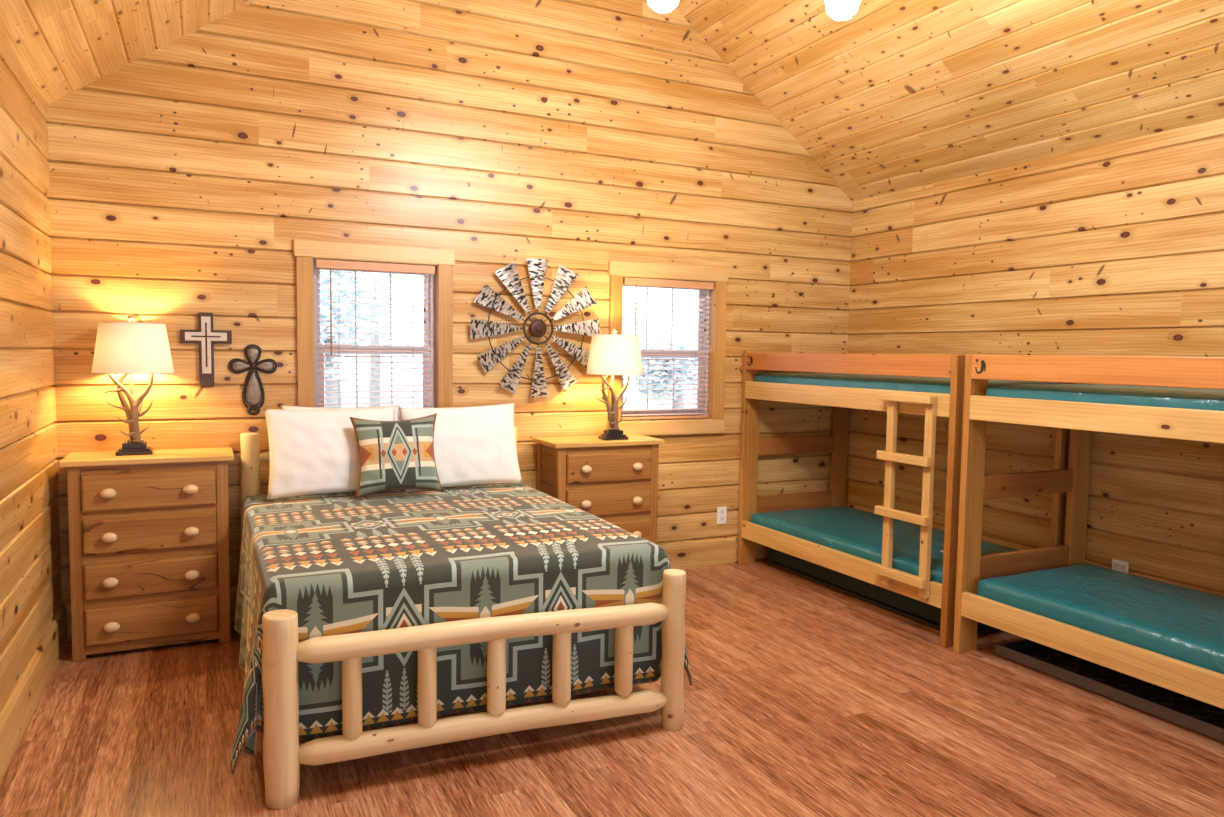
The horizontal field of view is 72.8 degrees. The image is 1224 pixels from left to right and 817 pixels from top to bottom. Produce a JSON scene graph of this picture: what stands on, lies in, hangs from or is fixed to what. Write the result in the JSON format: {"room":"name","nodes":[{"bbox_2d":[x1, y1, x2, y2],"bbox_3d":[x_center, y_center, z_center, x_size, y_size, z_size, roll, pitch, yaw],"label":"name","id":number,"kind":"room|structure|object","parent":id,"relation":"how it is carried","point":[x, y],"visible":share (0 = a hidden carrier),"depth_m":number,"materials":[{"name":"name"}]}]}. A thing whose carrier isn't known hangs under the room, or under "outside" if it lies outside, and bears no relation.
{"room":"cabin bedroom","nodes":[
{"label":"cabin bedroom","id":0,"kind":"room"},
{"bbox_2d":[0,34,61,713],"bbox_3d":[-1.359,0.070,1.156,0.019,2.796,7.041,-1,4,-26],"label":"wall","id":1,"kind":"structure","parent":0,"point":[30,551],"depth_m":3.59,"materials":[{"name":"brown wood"}]},
{"bbox_2d":[0,605,67,782],"bbox_3d":[-1.367,1.365,1.248,0.043,0.199,7.041,-1,4,-26],"label":"baseboard","id":2,"kind":"structure","parent":1,"relation":"attached to","point":[17,713],"depth_m":3.48,"materials":[{"name":"brown wood"}]},
{"bbox_2d":[46,0,851,604],"bbox_3d":[-0.498,-1.147,5.403,5.326,4.683,0.019,-1,4,-26],"label":"wall","id":3,"kind":"structure","parent":0,"point":[581,136],"depth_m":5.12,"materials":[{"name":"brown wood"}]},
{"bbox_2d":[180,312,231,385],"bbox_3d":[-2.239,-0.326,4.583,0.256,0.404,0.034,-1,4,-26],"label":"wall cross","id":4,"kind":"object","parent":3,"relation":"attached to","point":[205,335],"visible":1,"depth_m":4.57,"materials":[{"name":"brown wood"}]},
{"bbox_2d":[228,344,276,415],"bbox_3d":[-2.029,-0.161,4.696,0.254,0.404,0.036,-1,4,-26],"label":"wall cross","id":5,"kind":"object","parent":3,"relation":"attached to","point":[253,395],"visible":1,"depth_m":4.69,"materials":[{"name":"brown metal"}]},
{"bbox_2d":[293,239,454,418],"bbox_3d":[-1.441,-0.383,5.054,0.935,1.197,0.179,-1,4,-26],"label":"window","id":6,"kind":"structure","parent":3,"relation":"in","point":[306,252],"depth_m":5.00,"materials":[{"name":"brown wood"}]},
{"bbox_2d":[316,259,434,420],"bbox_3d":[-1.417,-0.384,5.005,0.695,0.982,0.076,-1,4,-26],"label":"window blind","id":7,"kind":"object","parent":6,"relation":"attached to","point":[320,263],"visible":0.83,"depth_m":4.99,"materials":[{"name":"brown wood"}]},
{"bbox_2d":[65,537,735,641],"bbox_3d":[-0.984,1.099,5.322,4.240,0.199,0.036,-1,4,-26],"label":"baseboard","id":8,"kind":"structure","parent":3,"relation":"attached to","point":[721,551],"depth_m":6.08,"materials":[{"name":"brown wood"}]},
{"bbox_2d":[470,259,600,397],"bbox_3d":[-0.483,-0.519,5.388,0.897,0.897,0.092,-1,4,-26],"label":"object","id":9,"kind":"object","parent":3,"relation":"attached to","point":[487,297],"visible":1,"depth_m":5.36,"materials":[{"name":"metal"}]},
{"bbox_2d":[606,261,728,435],"bbox_3d":[0.370,-0.416,5.936,0.960,1.197,0.179,-1,4,-26],"label":"window","id":10,"kind":"structure","parent":3,"relation":"in","point":[617,270],"depth_m":5.98,"materials":[{"name":"brown wood"}]},
{"bbox_2d":[621,277,713,419],"bbox_3d":[0.394,-0.417,5.887,0.720,0.982,0.076,-1,4,-26],"label":"window blind","id":11,"kind":"object","parent":10,"relation":"attached to","point":[693,285],"visible":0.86,"depth_m":5.89,"materials":[{"name":"brown wood"}]},
{"bbox_2d":[717,506,726,523],"bbox_3d":[0.817,0.794,6.172,0.082,0.128,0.009,-1,4,-26],"label":"wall outlet","id":12,"kind":"object","parent":3,"relation":"attached to","point":[721,511],"visible":1,"depth_m":6.17,"materials":[{"name":"white plastic"}]},
{"bbox_2d":[0,558,1223,816],"bbox_3d":[1.039,1.421,2.427,5.500,0.001,7.141,-1,4,-26],"label":"floor","id":13,"kind":"structure","parent":0,"point":[805,697],"depth_m":3.34,"materials":[{"name":"brown wood"}]},
{"bbox_2d":[59,447,233,661],"bbox_3d":[-2.411,0.739,4.370,0.772,1.003,0.438,-1,4,-26],"label":"dresser","id":14,"kind":"object","parent":13,"relation":"on","point":[149,534],"visible":1,"depth_m":4.21,"materials":[{"name":"brown wood"}]},
{"bbox_2d":[91,315,174,455],"bbox_3d":[-2.480,-0.122,4.308,0.376,0.721,0.376,-1,4,-26],"label":"table lamp","id":15,"kind":"object","parent":14,"relation":"on","point":[125,348],"visible":1,"depth_m":4.20,"materials":[{"name":"linen"},{"name":"antler"},{"name":"dark bronze metal"}]},
{"bbox_2d":[240,426,685,808],"bbox_3d":[-0.888,0.739,4.058,1.634,1.091,2.186,-1,4,-26],"label":"bed","id":16,"kind":"object","parent":13,"relation":"on","point":[283,755],"visible":0.49,"depth_m":3.08,"materials":[{"name":"beige wood"}]},
{"bbox_2d":[533,434,664,543],"bbox_3d":[-0.086,0.699,5.463,0.772,1.003,0.438,-1,4,-26],"label":"dresser","id":17,"kind":"object","parent":13,"relation":"on","point":[613,481],"visible":0.56,"depth_m":5.32,"materials":[{"name":"brown wood"}]},
{"bbox_2d":[586,328,643,439],"bbox_3d":[0.018,-0.159,5.400,0.376,0.721,0.376,-1,4,-26],"label":"table lamp","id":18,"kind":"object","parent":17,"relation":"on","point":[613,354],"visible":1,"depth_m":5.27,"materials":[{"name":"linen"},{"name":"antler"},{"name":"dark bronze metal"}]},
{"bbox_2d":[768,548,999,634],"bbox_3d":[1.849,1.127,5.555,0.671,0.192,1.780,-1,4,-26],"label":"bed","id":19,"kind":"object","parent":13,"relation":"on","point":[924,613],"visible":0.2,"depth_m":5.29,"materials":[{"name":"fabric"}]},
{"bbox_2d":[738,352,1071,646],"bbox_3d":[1.833,0.432,5.532,1.004,1.582,1.961,-1,4,-26],"label":"bunk bed","id":20,"kind":"object","parent":13,"relation":"on","point":[942,596],"visible":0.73,"depth_m":5.30,"materials":[{"name":"brown wood"}]},
{"bbox_2d":[751,506,1018,583],"bbox_3d":[1.830,0.886,5.564,0.901,0.128,1.851,-1,4,-26],"label":"mattress","id":21,"kind":"object","parent":20,"relation":"on","point":[859,533],"visible":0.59,"depth_m":5.52,"materials":[{"name":"green plastic"}]},
{"bbox_2d":[872,393,936,598],"bbox_3d":[1.648,0.477,4.687,0.072,1.118,0.380,-1,4,-26],"label":"ladder","id":22,"kind":"object","parent":20,"relation":"attached to","point":[890,456],"visible":1,"depth_m":4.62,"materials":[{"name":"brown wood"}]},
{"bbox_2d":[754,373,1057,393],"bbox_3d":[1.845,-0.155,5.495,0.902,0.130,1.851,-1,4,-26],"label":"mattress","id":23,"kind":"object","parent":20,"relation":"on","point":[883,382],"visible":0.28,"depth_m":5.08,"materials":[{"name":"green plastic"}]},
{"bbox_2d":[953,355,1223,708],"bbox_3d":[2.720,0.566,3.715,1.004,1.582,1.992,-1,4,-26],"label":"bunk bed","id":24,"kind":"object","parent":13,"relation":"on","point":[1082,418],"visible":0.87,"depth_m":4.01,"materials":[{"name":"brown wood"}]},
{"bbox_2d":[977,563,1223,673],"bbox_3d":[2.722,1.010,3.738,0.901,0.148,1.862,-1,4,-26],"label":"mattress","id":25,"kind":"object","parent":24,"relation":"on","point":[1184,624],"visible":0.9,"depth_m":3.93,"materials":[{"name":"green plastic"}]},
{"bbox_2d":[986,384,1223,410],"bbox_3d":[2.737,-0.018,3.669,0.901,0.126,1.862,-1,4,-26],"label":"mattress","id":26,"kind":"object","parent":24,"relation":"on","point":[1170,397],"visible":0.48,"depth_m":3.74,"materials":[{"name":"green plastic"}]},
{"bbox_2d":[995,639,1223,741],"bbox_3d":[2.725,1.327,3.734,0.676,0.060,1.800,-1,4,-26],"label":"bed","id":27,"kind":"object","parent":13,"relation":"on","point":[1201,717],"visible":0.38,"depth_m":3.91,"materials":[{"name":"brown wood"}]},
{"bbox_2d":[0,0,1223,201],"bbox_3d":[1.060,-2.298,2.162,5.326,1.909,7.041,-1,4,-26],"label":"ceiling","id":28,"kind":"structure","parent":0,"point":[891,96],"depth_m":4.68,"materials":[{"name":"brown wood"}]},
{"bbox_2d":[648,0,859,20],"bbox_3d":[0.533,-2.412,3.177,1.272,1.753,1.283,-1,4,-26],"label":"ceiling fan","id":29,"kind":"object","parent":28,"relation":"hanging from","point":[839,10],"visible":1,"depth_m":3.22,"materials":[{"name":"glass"}]},
{"bbox_2d":[846,118,1223,595],"bbox_3d":[3.411,-0.017,3.479,0.019,2.796,7.041,-1,4,-26],"label":"wall","id":30,"kind":"structure","parent":0,"point":[1117,248],"depth_m":4.90,"materials":[{"name":"brown wood"}]},
{"bbox_2d":[1112,559,1128,572],"bbox_3d":[2.843,0.882,4.645,0.009,0.062,0.092,-1,4,-26],"label":"wall outlet","id":31,"kind":"object","parent":30,"relation":"attached to","point":[1117,565],"visible":0.97,"depth_m":4.64,"materials":[{"name":"white plastic"}]},
{"bbox_2d":[1120,564,1125,569],"bbox_3d":[2.850,0.884,4.626,0.004,0.030,0.030,-1,4,-26],"label":"socket","id":32,"kind":"object","parent":31,"relation":"attached to","point":[1122,566],"depth_m":4.63,"materials":[{"name":"white plastic"}]},
{"label":"outside","id":33,"kind":"structure","parent":0,"visible":0},
{"bbox_2d":[324,385,695,408],"bbox_3d":[-8.394,0.391,27.054,60.000,0.300,44.400,-1,4,-26],"label":"ground","id":34,"kind":"structure","parent":33,"point":[399,388],"depth_m":38.82,"materials":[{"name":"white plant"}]},
{"bbox_2d":[320,270,396,406],"bbox_3d":[-4.739,-0.711,13.441,1.774,3.830,2.936,3,4,28],"label":"tree","id":35,"kind":"object","parent":34,"relation":"on","point":[340,275],"visible":0.32,"depth_m":13.45,"materials":[{"name":"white plant"}]},
{"bbox_2d":[320,272,423,406],"bbox_3d":[-6.062,-2.484,21.384,6.125,6.267,4.001,-1,4,-26],"label":"tree","id":36,"kind":"object","parent":34,"relation":"on","point":[372,359],"visible":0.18,"depth_m":21.47,"materials":[{"name":"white plant"}]},
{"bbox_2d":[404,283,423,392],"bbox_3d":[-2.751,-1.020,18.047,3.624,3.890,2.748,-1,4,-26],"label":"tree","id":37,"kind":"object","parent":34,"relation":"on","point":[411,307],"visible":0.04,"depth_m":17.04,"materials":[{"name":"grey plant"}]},
{"bbox_2d":[630,335,696,407],"bbox_3d":[1.166,-0.255,17.434,1.783,2.561,1.537,-1,4,-26],"label":"tree","id":38,"kind":"object","parent":34,"relation":"on","point":[669,336],"visible":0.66,"depth_m":17.12,"materials":[{"name":"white plant"}]},
{"bbox_3d":[-0.907,0.772,4.113,1.470,0.367,1.825,-1,4,-26],"label":"mattress","id":39,"kind":"object","parent":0,"visible":0},
{"bbox_2d":[231,483,691,774],"bbox_3d":[-0.902,0.838,4.064,1.845,0.641,1.998,-1,4,-26],"label":"blanket","id":40,"kind":"object","parent":39,"relation":"on","point":[346,564],"visible":0.87,"depth_m":3.31,"materials":[{"name":"fabric"}]},
{"bbox_2d":[264,406,400,499],"bbox_3d":[-1.531,0.234,4.572,0.702,0.479,0.199,-1,4,-26],"label":"pillow","id":41,"kind":"object","parent":40,"relation":"on","point":[311,452],"visible":0.73,"depth_m":4.47,"materials":[{"name":"white fabric"}]},
{"bbox_2d":[281,404,399,420],"bbox_3d":[-1.528,0.221,4.731,0.662,0.483,0.151,-1,4,-26],"label":"pillow","id":42,"kind":"object","parent":40,"relation":"on","point":[283,407],"visible":0.02,"depth_m":4.73,"materials":[{"name":"white fabric"}]},
{"bbox_2d":[350,413,443,498],"bbox_3d":[-1.180,0.254,4.557,0.479,0.442,0.221,-1,4,-26],"label":"cushion","id":43,"kind":"object","parent":40,"relation":"on","point":[393,455],"visible":1,"depth_m":4.49,"materials":[{"name":"fabric"}]},
{"bbox_2d":[398,403,522,492],"bbox_3d":[-0.884,0.221,4.895,0.722,0.492,0.216,-1,4,-26],"label":"pillow","id":44,"kind":"object","parent":40,"relation":"on","point":[474,445],"visible":0.73,"depth_m":4.86,"materials":[{"name":"white fabric"}]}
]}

